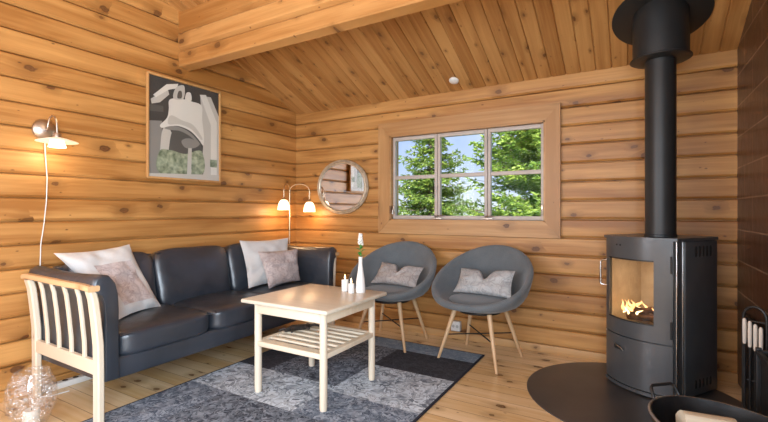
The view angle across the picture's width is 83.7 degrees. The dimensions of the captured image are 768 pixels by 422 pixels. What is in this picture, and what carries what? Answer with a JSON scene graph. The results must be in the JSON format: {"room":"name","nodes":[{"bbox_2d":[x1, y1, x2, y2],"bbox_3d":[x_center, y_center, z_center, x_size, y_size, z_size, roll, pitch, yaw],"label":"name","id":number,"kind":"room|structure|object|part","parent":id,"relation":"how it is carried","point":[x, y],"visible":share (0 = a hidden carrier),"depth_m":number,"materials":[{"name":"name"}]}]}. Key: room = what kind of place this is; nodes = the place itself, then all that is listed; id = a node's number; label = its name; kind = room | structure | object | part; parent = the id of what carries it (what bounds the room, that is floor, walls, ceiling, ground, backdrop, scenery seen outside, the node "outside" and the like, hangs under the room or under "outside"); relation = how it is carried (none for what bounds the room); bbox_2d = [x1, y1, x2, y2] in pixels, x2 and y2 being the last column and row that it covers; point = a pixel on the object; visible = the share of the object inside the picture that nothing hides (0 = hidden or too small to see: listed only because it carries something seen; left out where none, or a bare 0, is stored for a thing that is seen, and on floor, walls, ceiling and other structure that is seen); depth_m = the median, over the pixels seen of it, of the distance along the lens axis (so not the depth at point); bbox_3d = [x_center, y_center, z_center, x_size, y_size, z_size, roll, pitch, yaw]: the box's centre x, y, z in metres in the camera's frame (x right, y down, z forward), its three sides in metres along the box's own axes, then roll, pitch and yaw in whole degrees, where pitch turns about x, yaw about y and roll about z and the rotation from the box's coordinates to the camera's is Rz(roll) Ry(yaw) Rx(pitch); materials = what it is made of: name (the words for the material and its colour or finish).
{"room":"cabin living room","nodes":[
{"label":"cabin living room","id":0,"kind":"room"},
{"bbox_2d":[0,0,296,390],"bbox_3d":[-2.504,-0.618,2.204,0.112,3.475,6.100,0,0,30],"label":"wall","id":1,"kind":"structure","parent":0,"point":[85,64],"depth_m":3.02,"materials":[{"name":"brown wood"}]},
{"bbox_2d":[0,371,80,402],"bbox_3d":[-2.452,1.089,2.157,0.022,0.062,5.870,0,0,30],"label":"baseboard","id":2,"kind":"structure","parent":1,"relation":"attached to","point":[26,389],"depth_m":2.61,"materials":[{"name":"brown wood"}]},
{"bbox_2d":[31,115,78,265],"bbox_3d":[-2.029,-0.124,2.654,0.250,0.948,0.220,0,0,30],"label":"wall lamp","id":3,"kind":"object","parent":1,"relation":"attached to","point":[44,130],"visible":0.99,"depth_m":2.67,"materials":[{"name":"silver metal"}]},
{"bbox_3d":[-2.128,-0.510,2.697,0.036,0.136,0.136,0,0,30],"label":"wall plate","id":4,"kind":"part","parent":3,"relation":"part of","materials":[{"name":"silver metal"}]},
{"bbox_3d":[-2.137,-0.049,2.694,0.010,0.798,0.044,0,0,30],"label":"cord","id":5,"kind":"part","parent":3,"relation":"part of","materials":[{"name":"white plastic"}]},
{"bbox_3d":[-2.016,-0.440,2.647,0.220,0.031,0.220,0,0,30],"label":"lamp shade","id":6,"kind":"part","parent":3,"relation":"part of","materials":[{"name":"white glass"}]},
{"bbox_2d":[53,133,61,136],"bbox_3d":[-2.016,-0.460,2.647,0.044,0.040,0.044,0,0,30],"label":"socket","id":7,"kind":"object","parent":3,"relation":"attached to","point":[54,134],"depth_m":2.63,"materials":[{"name":"silver metal"}]},
{"bbox_2d":[146,71,220,182],"bbox_3d":[-1.627,-0.655,3.533,0.022,0.810,0.672,0,0,30],"label":"framed picture","id":8,"kind":"object","parent":1,"relation":"attached to","point":[183,119],"visible":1,"depth_m":3.50,"materials":[{"name":"grey paper"}]},
{"bbox_2d":[0,320,741,421],"bbox_3d":[-0.833,1.170,1.170,4.020,0.100,6.200,0,0,30],"label":"floor","id":9,"kind":"structure","parent":0,"point":[481,395],"depth_m":2.74,"materials":[{"name":"brown wood"}]},
{"bbox_2d":[3,366,57,421],"bbox_3d":[-1.841,0.978,2.240,0.224,0.285,0.224,0,0,30],"label":"glass lantern","id":10,"kind":"object","parent":9,"relation":"on","point":[33,366],"visible":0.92,"depth_m":2.24,"materials":[{"name":"clear glass"}]},
{"bbox_2d":[22,407,39,421],"bbox_3d":[-1.841,1.067,2.240,0.072,0.078,0.072,0,0,30],"label":"pillar candle","id":11,"kind":"object","parent":10,"relation":"in","point":[31,413],"visible":0.98,"depth_m":2.22,"materials":[{"name":"white wax"}]},
{"bbox_2d":[40,374,92,397],"bbox_3d":[-1.998,1.100,2.717,0.150,0.039,0.324,0,0,30],"label":"power strip","id":12,"kind":"object","parent":9,"relation":"on","point":[70,381],"visible":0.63,"depth_m":2.72,"materials":[{"name":"white plastic"}]},
{"bbox_2d":[21,243,338,421],"bbox_3d":[-1.293,0.697,3.281,0.784,0.846,2.136,0,0,30],"label":"leather sofa","id":13,"kind":"object","parent":9,"relation":"on","point":[76,325],"visible":0.7,"depth_m":2.59,"materials":[{"name":"black leather"}]},
{"bbox_3d":[-2.115,0.762,2.584,0.068,0.716,0.070,0,0,30],"label":"leg","id":14,"kind":"part","parent":13,"relation":"part of","materials":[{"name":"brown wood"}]},
{"bbox_3d":[-1.814,0.391,2.382,0.776,0.044,0.059,0,0,30],"label":"armrest","id":15,"kind":"part","parent":13,"relation":"part of","materials":[{"name":"beige wood"}]},
{"bbox_3d":[-1.800,0.817,2.421,0.731,0.085,0.030,0,0,30],"label":"arm frame","id":16,"kind":"part","parent":13,"relation":"part of","materials":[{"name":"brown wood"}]},
{"bbox_3d":[-1.778,0.615,2.434,0.763,0.570,0.132,0,0,30],"label":"upholstered arm","id":17,"kind":"part","parent":13,"relation":"part of","materials":[{"name":"black leather"}]},
{"bbox_3d":[-1.502,0.756,2.226,0.068,0.704,0.070,0,0,30],"label":"leg","id":18,"kind":"part","parent":13,"relation":"part of","materials":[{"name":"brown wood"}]},
{"bbox_2d":[54,244,160,318],"bbox_3d":[-1.747,0.435,2.745,0.446,0.420,0.380,0,0,8],"label":"throw pillow","id":19,"kind":"object","parent":13,"relation":"on","point":[135,294],"visible":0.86,"depth_m":2.70,"materials":[{"name":"white fabric"}]},
{"bbox_3d":[-1.623,0.448,2.703,0.187,0.255,0.292,0,0,30],"label":"printed panel","id":20,"kind":"part","parent":19,"relation":"part of","materials":[{"name":"fabric"}]},
{"bbox_2d":[63,252,156,298],"bbox_3d":[-1.791,0.498,2.832,0.228,0.447,0.534,0,0,30],"label":"cushion","id":21,"kind":"object","parent":13,"relation":"on","point":[147,264],"depth_m":2.98,"materials":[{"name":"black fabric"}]},
{"bbox_2d":[119,304,208,354],"bbox_3d":[-1.530,0.735,2.726,0.599,0.194,0.618,0,0,30],"label":"seat cushion","id":22,"kind":"object","parent":13,"relation":"on","point":[166,328],"depth_m":2.59,"materials":[{"name":"black leather"}]},
{"bbox_2d":[150,245,230,304],"bbox_3d":[-1.493,0.501,3.340,0.230,0.447,0.643,0,0,30],"label":"cushion","id":23,"kind":"object","parent":13,"relation":"on","point":[180,274],"depth_m":3.23,"materials":[{"name":"black leather"}]},
{"bbox_2d":[173,290,268,328],"bbox_3d":[-1.218,0.736,3.254,0.600,0.194,0.611,0,0,30],"label":"seat cushion","id":24,"kind":"object","parent":13,"relation":"on","point":[226,308],"depth_m":3.07,"materials":[{"name":"black leather"}]},
{"bbox_2d":[224,243,247,290],"bbox_3d":[-1.173,0.497,3.891,0.231,0.445,0.633,0,0,30],"label":"cushion","id":25,"kind":"object","parent":13,"relation":"on","point":[238,278],"depth_m":3.63,"materials":[{"name":"black leather"}]},
{"bbox_2d":[240,238,287,287],"bbox_3d":[-1.020,0.445,3.795,0.486,0.390,0.212,0,0,-44],"label":"throw pillow","id":26,"kind":"object","parent":13,"relation":"on","point":[256,274],"visible":0.59,"depth_m":3.69,"materials":[{"name":"white fabric"}]},
{"bbox_2d":[240,281,311,293],"bbox_3d":[-0.918,0.737,3.771,0.603,0.199,0.587,0,0,30],"label":"seat cushion","id":27,"kind":"object","parent":13,"relation":"on","point":[260,289],"depth_m":3.63,"materials":[{"name":"black leather"}]},
{"bbox_2d":[258,249,299,287],"bbox_3d":[-0.882,0.492,3.747,0.180,0.295,0.415,0,0,41],"label":"throw pillow","id":28,"kind":"object","parent":13,"relation":"on","point":[280,267],"visible":1,"depth_m":3.69,"materials":[{"name":"grey fabric"}]},
{"bbox_3d":[-0.794,0.615,4.119,0.763,0.570,0.132,0,0,30],"label":"upholstered arm","id":29,"kind":"part","parent":13,"relation":"part of","materials":[{"name":"black leather"}]},
{"bbox_3d":[-0.477,0.756,3.980,0.068,0.704,0.070,0,0,30],"label":"leg","id":30,"kind":"part","parent":13,"relation":"part of","materials":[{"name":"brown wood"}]},
{"bbox_2d":[82,331,484,421],"bbox_3d":[-0.537,1.115,2.569,1.520,0.010,2.614,0,0,30],"label":"area rug","id":31,"kind":"object","parent":9,"relation":"on","point":[405,386],"visible":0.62,"depth_m":2.64,"materials":[{"name":"black carpet"}]},
{"bbox_2d":[241,284,386,411],"bbox_3d":[-0.427,0.822,2.728,0.660,0.574,0.650,0,0,30],"label":"coffee table","id":32,"kind":"object","parent":31,"relation":"on","point":[321,305],"visible":0.93,"depth_m":2.62,"materials":[{"name":"beige wood"}]},
{"bbox_3d":[-0.773,0.834,2.637,0.044,0.548,0.044,0,0,30],"label":"leg","id":33,"kind":"part","parent":32,"relation":"part of","materials":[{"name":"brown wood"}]},
{"bbox_2d":[278,323,318,332],"bbox_3d":[-0.562,0.775,2.866,0.272,0.039,0.116,0,0,-40],"label":"magazine","id":34,"kind":"object","parent":32,"relation":"on","point":[296,327],"visible":0.96,"depth_m":2.85,"materials":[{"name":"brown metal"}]},
{"bbox_3d":[-0.518,0.834,3.074,0.044,0.548,0.044,0,0,30],"label":"leg","id":35,"kind":"part","parent":32,"relation":"part of","materials":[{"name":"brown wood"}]},
{"bbox_3d":[-0.427,0.808,2.728,0.542,0.030,0.542,0,0,30],"label":"shelf frame","id":36,"kind":"part","parent":32,"relation":"part of","materials":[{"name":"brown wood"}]},
{"bbox_3d":[-0.336,0.834,2.382,0.044,0.548,0.044,0,0,30],"label":"leg","id":37,"kind":"part","parent":32,"relation":"part of","materials":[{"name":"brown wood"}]},
{"bbox_2d":[341,276,348,291],"bbox_3d":[-0.261,0.478,2.869,0.047,0.112,0.047,0,0,30],"label":"candle holder","id":38,"kind":"object","parent":32,"relation":"on","point":[344,282],"visible":0.98,"depth_m":2.85,"materials":[{"name":"white ceramic"}]},
{"bbox_2d":[348,279,353,292],"bbox_3d":[-0.214,0.485,2.799,0.041,0.098,0.041,0,0,30],"label":"candle holder","id":39,"kind":"object","parent":32,"relation":"on","point":[350,285],"visible":1,"depth_m":2.78,"materials":[{"name":"white ceramic"}]},
{"bbox_2d":[356,257,364,292],"bbox_3d":[-0.154,0.417,2.816,0.064,0.234,0.064,0,0,30],"label":"bottle vase","id":40,"kind":"object","parent":32,"relation":"on","point":[360,280],"visible":1,"depth_m":2.80,"materials":[{"name":"white ceramic"}]},
{"bbox_2d":[357,233,365,256],"bbox_3d":[-0.149,0.244,2.818,0.071,0.202,0.081,0,0,-22],"label":"flower","id":41,"kind":"object","parent":40,"relation":"in","point":[360,240],"visible":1,"depth_m":2.81,"materials":[{"name":"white plant"}]},
{"bbox_3d":[-0.081,0.834,2.819,0.044,0.548,0.044,0,0,30],"label":"leg","id":42,"kind":"part","parent":32,"relation":"part of","materials":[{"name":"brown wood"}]},
{"bbox_2d":[348,241,436,352],"bbox_3d":[0.070,0.700,3.683,0.770,0.840,0.710,0,0,28],"label":"shell chair","id":43,"kind":"object","parent":31,"relation":"on","point":[402,254],"visible":0.8,"depth_m":3.77,"materials":[{"name":"grey fabric"}]},
{"bbox_3d":[-0.184,0.930,3.607,0.154,0.381,0.035,0,0,-11],"label":"leg","id":44,"kind":"part","parent":43,"relation":"part of","materials":[{"name":"brown wood"}]},
{"bbox_3d":[-0.020,0.929,3.912,0.036,0.381,0.158,0,0,-20],"label":"leg","id":45,"kind":"part","parent":43,"relation":"part of","materials":[{"name":"brown wood"}]},
{"bbox_3d":[0.060,0.751,3.665,0.330,0.018,0.330,0,0,28],"label":"seat plate","id":46,"kind":"part","parent":43,"relation":"part of","materials":[{"name":"black metal"}]},
{"bbox_2d":[371,262,423,286],"bbox_3d":[0.110,0.544,3.692,0.475,0.177,0.152,0,0,30],"label":"lumbar pillow","id":47,"kind":"object","parent":43,"relation":"on","point":[388,273],"visible":1,"depth_m":3.64,"materials":[{"name":"grey fabric"}]},
{"bbox_3d":[0.146,0.930,3.429,0.035,0.381,0.154,0,0,-22],"label":"leg","id":48,"kind":"part","parent":43,"relation":"part of","materials":[{"name":"brown wood"}]},
{"bbox_3d":[0.310,0.929,3.734,0.158,0.381,0.036,0,0,-13],"label":"leg","id":49,"kind":"part","parent":43,"relation":"part of","materials":[{"name":"brown wood"}]},
{"bbox_2d":[277,183,314,244],"bbox_3d":[-0.929,0.417,4.470,0.392,1.405,0.280,0,0,-27],"label":"floor lamp","id":50,"kind":"object","parent":9,"relation":"on","point":[283,204],"visible":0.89,"depth_m":4.41,"materials":[{"name":"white metal"}]},
{"bbox_3d":[-1.016,-0.062,4.346,0.126,0.105,0.126,0,0,30],"label":"lamp shade","id":51,"kind":"part","parent":50,"relation":"part of","materials":[{"name":"white"}]},
{"bbox_3d":[-0.881,-0.193,4.473,0.223,0.185,0.010,0,0,7],"label":"arm","id":52,"kind":"part","parent":50,"relation":"part of","materials":[{"name":"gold metal"}]},
{"bbox_3d":[-0.775,-0.043,4.461,0.126,0.105,0.126,0,0,30],"label":"lamp shade","id":53,"kind":"part","parent":50,"relation":"part of","materials":[{"name":"white"}]},
{"bbox_2d":[431,245,533,373],"bbox_3d":[0.741,0.700,3.279,0.770,0.840,0.710,0,0,39],"label":"shell chair","id":54,"kind":"object","parent":9,"relation":"on","point":[489,259],"visible":0.94,"depth_m":3.29,"materials":[{"name":"grey fabric"}]},
{"bbox_3d":[0.477,0.930,3.253,0.154,0.381,0.035,0,0,0],"label":"leg","id":55,"kind":"part","parent":54,"relation":"part of","materials":[{"name":"brown wood"}]},
{"bbox_3d":[0.696,0.929,3.521,0.036,0.381,0.158,0,0,-9],"label":"leg","id":56,"kind":"part","parent":54,"relation":"part of","materials":[{"name":"brown wood"}]},
{"bbox_3d":[0.728,0.751,3.264,0.330,0.018,0.330,0,0,39],"label":"seat plate","id":57,"kind":"part","parent":54,"relation":"part of","materials":[{"name":"black metal"}]},
{"bbox_2d":[453,268,514,297],"bbox_3d":[0.767,0.540,3.278,0.474,0.192,0.143,0,0,39],"label":"lumbar pillow","id":58,"kind":"object","parent":54,"relation":"on","point":[498,283],"visible":1,"depth_m":3.22,"materials":[{"name":"grey fabric"}]},
{"bbox_3d":[0.767,0.930,3.016,0.035,0.381,0.154,0,0,-11],"label":"leg","id":59,"kind":"part","parent":54,"relation":"part of","materials":[{"name":"brown wood"}]},
{"bbox_3d":[0.987,0.929,3.284,0.158,0.381,0.036,0,0,-2],"label":"leg","id":60,"kind":"part","parent":54,"relation":"part of","materials":[{"name":"brown wood"}]},
{"bbox_2d":[527,362,741,421],"bbox_3d":[1.479,1.117,2.564,1.187,0.006,1.200,0,0,30],"label":"plate","id":61,"kind":"object","parent":9,"relation":"on","point":[575,391],"visible":0.6,"depth_m":2.58,"materials":[{"name":"metal"}]},
{"bbox_2d":[600,233,717,397],"bbox_3d":[1.722,0.636,2.750,0.511,0.955,0.489,0,0,-26],"label":"wood stove","id":62,"kind":"object","parent":61,"relation":"on","point":[661,292],"visible":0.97,"depth_m":2.57,"materials":[{"name":"metal"}]},
{"bbox_3d":[1.471,0.409,2.875,0.047,0.181,0.014,0,0,44],"label":"handle","id":63,"kind":"part","parent":62,"relation":"part of","materials":[{"name":"silver metal"}]},
{"bbox_3d":[1.551,0.932,2.659,0.083,0.293,0.428,0,0,-26],"label":"door","id":64,"kind":"part","parent":62,"relation":"part of","materials":[{"name":"metal"}]},
{"bbox_3d":[1.551,0.474,2.659,0.083,0.610,0.428,0,0,-26],"label":"fire door","id":65,"kind":"part","parent":62,"relation":"part of","materials":[{"name":"metal"}]},
{"bbox_3d":[1.620,0.636,2.690,0.067,0.915,0.452,0,0,-26],"label":"edge trim","id":66,"kind":"part","parent":62,"relation":"part of","materials":[{"name":"silver metal"}]},
{"bbox_3d":[1.735,0.168,2.745,0.493,0.018,0.468,0,0,-26],"label":"plate","id":67,"kind":"part","parent":62,"relation":"part of","materials":[{"name":"metal"}]},
{"bbox_2d":[612,0,714,236],"bbox_3d":[1.723,-0.580,2.674,0.536,1.476,0.500,0,0,30],"label":"flue pipe","id":68,"kind":"object","parent":62,"relation":"on","point":[658,32],"visible":1,"depth_m":2.60,"materials":[{"name":"black metal"}]},
{"bbox_3d":[1.801,0.636,2.777,0.330,0.915,0.464,0,0,-26],"label":"panel","id":69,"kind":"part","parent":62,"relation":"part of","materials":[{"name":"metal"}]},
{"bbox_2d":[745,313,763,411],"bbox_3d":[2.007,0.853,2.337,0.024,0.520,0.380,0,0,30],"label":"fireplace tools","id":70,"kind":"object","parent":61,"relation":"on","point":[747,316],"visible":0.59,"depth_m":2.31,"materials":[{"name":"black metal"}]},
{"bbox_2d":[742,306,767,407],"bbox_3d":[1.769,0.783,2.047,0.132,0.661,0.132,0,0,-30],"label":"stand","id":71,"kind":"object","parent":61,"relation":"on","point":[746,309],"visible":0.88,"depth_m":2.04,"materials":[{"name":"black metal"}]},
{"bbox_2d":[742,318,746,408],"bbox_3d":[1.726,0.771,2.061,0.044,0.510,0.017,0,0,-30],"label":"tool","id":72,"kind":"object","parent":71,"relation":"hanging from","point":[744,321],"visible":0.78,"depth_m":2.06,"materials":[{"name":"black metal"}]},
{"bbox_3d":[1.738,0.577,2.068,0.017,0.122,0.017,0,0,-30],"label":"handle","id":73,"kind":"part","parent":72,"relation":"part of","materials":[{"name":"beige wood"}]},
{"bbox_2d":[748,321,751,410],"bbox_3d":[1.747,0.795,2.049,0.020,0.537,0.022,0,0,-30],"label":"tool","id":74,"kind":"object","parent":71,"relation":"hanging from","point":[749,322],"visible":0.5,"depth_m":2.04,"materials":[{"name":"black metal"}]},
{"bbox_3d":[1.748,0.588,2.050,0.017,0.124,0.017,0,0,-30],"label":"handle","id":75,"kind":"part","parent":74,"relation":"part of","materials":[{"name":"beige wood"}]},
{"bbox_2d":[753,324,757,411],"bbox_3d":[1.755,0.805,2.030,0.024,0.537,0.022,0,0,-30],"label":"tool","id":76,"kind":"object","parent":71,"relation":"hanging from","point":[755,327],"visible":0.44,"depth_m":2.03,"materials":[{"name":"black metal"}]},
{"bbox_3d":[1.759,0.599,2.031,0.017,0.126,0.017,0,0,-30],"label":"handle","id":77,"kind":"part","parent":76,"relation":"part of","materials":[{"name":"beige wood"}]},
{"bbox_2d":[759,327,762,349],"bbox_3d":[1.762,0.795,2.009,0.034,0.498,0.017,0,0,-30],"label":"tool","id":78,"kind":"object","parent":71,"relation":"hanging from","point":[760,328],"visible":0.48,"depth_m":2.01,"materials":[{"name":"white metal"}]},
{"bbox_2d":[648,382,767,421],"bbox_3d":[1.232,0.923,1.504,0.461,0.394,0.641,0,0,-11],"label":"tub","id":79,"kind":"object","parent":9,"relation":"on","point":[662,408],"visible":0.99,"depth_m":1.75,"materials":[{"name":"black metal"}]},
{"bbox_3d":[1.175,0.766,1.795,0.137,0.082,0.048,0,0,-11],"label":"handle","id":80,"kind":"part","parent":79,"relation":"part of","materials":[{"name":"black metal"}]},
{"bbox_2d":[675,410,736,421],"bbox_3d":[1.206,0.811,1.600,0.176,0.115,0.125,0,0,16],"label":"log","id":81,"kind":"object","parent":79,"relation":"in","point":[681,415],"visible":1,"depth_m":1.59,"materials":[{"name":"brown wood"}]},
{"bbox_2d":[755,347,767,416],"bbox_3d":[1.669,0.863,1.816,0.110,0.500,0.220,0,0,30],"label":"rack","id":82,"kind":"object","parent":9,"relation":"on","point":[761,359],"visible":0.99,"depth_m":1.91,"materials":[{"name":"black metal"}]},
{"bbox_2d":[165,0,750,114],"bbox_3d":[-0.836,-1.733,1.172,4.015,1.448,6.240,0,0,30],"label":"ceiling","id":83,"kind":"structure","parent":0,"point":[479,43],"depth_m":3.30,"materials":[{"name":"brown wood"}]},
{"bbox_2d":[178,0,461,70],"bbox_3d":[-0.015,-1.403,2.589,3.799,0.475,0.105,0,0,30],"label":"beam","id":84,"kind":"structure","parent":83,"relation":"attached to","point":[213,32],"depth_m":3.03,"materials":[{"name":"brown wood"}]},
{"bbox_2d":[449,77,458,83],"bbox_3d":[0.594,-1.106,3.645,0.084,0.043,0.079,0,0,30],"label":"smoke detector","id":85,"kind":"object","parent":83,"relation":"attached to","point":[453,80],"visible":1,"depth_m":3.63,"materials":[{"name":"white plastic"}]},
{"bbox_2d":[296,50,736,372],"bbox_3d":[0.734,0.017,3.792,3.920,2.207,0.112,0,0,30],"label":"wall","id":86,"kind":"structure","parent":0,"point":[603,111],"depth_m":3.28,"materials":[{"name":"brown wood"}]},
{"bbox_2d":[317,160,368,213],"bbox_3d":[-0.431,-0.246,4.388,0.644,0.560,0.027,0,0,30],"label":"round mirror","id":87,"kind":"object","parent":86,"relation":"attached to","point":[343,185],"visible":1,"depth_m":4.38,"materials":[{"name":"clear glass"}]},
{"bbox_2d":[451,320,460,331],"bbox_3d":[0.631,1.005,3.756,0.084,0.084,0.046,0,0,30],"label":"wall socket","id":88,"kind":"object","parent":86,"relation":"attached to","point":[456,325],"visible":0.91,"depth_m":3.74,"materials":[{"name":"white plastic"}]},
{"bbox_2d":[378,103,560,237],"bbox_3d":[0.696,-0.314,3.807,1.646,1.053,0.164,0,0,30],"label":"window","id":89,"kind":"structure","parent":86,"relation":"in","point":[546,117],"depth_m":3.67,"materials":[{"name":"brown wood"}]},
{"bbox_3d":[0.294,-0.312,4.025,0.458,0.777,0.043,0,0,30],"label":"sash","id":90,"kind":"part","parent":89,"relation":"part of","materials":[{"name":"glass"}]},
{"bbox_3d":[0.693,-0.312,3.792,0.458,0.777,0.043,0,0,30],"label":"sash","id":91,"kind":"part","parent":89,"relation":"part of","materials":[{"name":"glass"}]},
{"bbox_3d":[1.092,-0.312,3.559,0.458,0.777,0.043,0,0,30],"label":"sash","id":92,"kind":"part","parent":89,"relation":"part of","materials":[{"name":"glass"}]},
{"bbox_2d":[337,315,737,382],"bbox_3d":[0.665,1.089,3.751,3.794,0.062,0.024,0,0,30],"label":"baseboard","id":93,"kind":"structure","parent":86,"relation":"attached to","point":[726,376],"depth_m":3.50,"materials":[{"name":"brown wood"}]},
{"bbox_2d":[736,0,767,388],"bbox_3d":[0.875,-0.630,0.230,0.120,3.500,6.100,0,0,30],"label":"wall","id":94,"kind":"structure","parent":0,"point":[752,51],"depth_m":2.45,"materials":[{"name":"brown wood"}]},
{"label":"outside","id":95,"kind":"structure","parent":0,"visible":0},
{"bbox_3d":[19.364,1.870,39.519,90.000,0.300,79.400,0,0,30],"label":"ground","id":96,"kind":"structure","parent":95,"visible":0},
{"bbox_2d":[399,138,481,215],"bbox_3d":[1.209,-0.517,9.690,2.637,4.476,2.658,0,0,40],"label":"deciduous tree","id":97,"kind":"object","parent":96,"relation":"on","point":[422,200],"visible":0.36,"depth_m":9.33,"materials":[{"name":"green leaves"},{"name":"bark"}]},
{"bbox_2d":[447,194,482,215],"bbox_3d":[2.978,0.543,17.424,3.747,2.476,3.739,0,0,30],"label":"shrub","id":98,"kind":"object","parent":96,"relation":"on","point":[450,199],"visible":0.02,"depth_m":17.20,"materials":[{"name":"green plant"}]},
{"bbox_2d":[456,129,540,215],"bbox_3d":[3.057,-2.059,7.510,3.685,7.559,3.933,0,0,24],"label":"deciduous tree","id":99,"kind":"object","parent":96,"relation":"on","point":[522,151],"visible":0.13,"depth_m":7.23,"materials":[{"name":"green plant"}]},
{"bbox_2d":[495,194,528,211],"bbox_3d":[4.385,0.610,13.864,2.858,2.394,2.924,0,0,30],"label":"shrub","id":100,"kind":"object","parent":96,"relation":"on","point":[518,194],"visible":0.02,"depth_m":13.96,"materials":[{"name":"green plant"}]}
]}

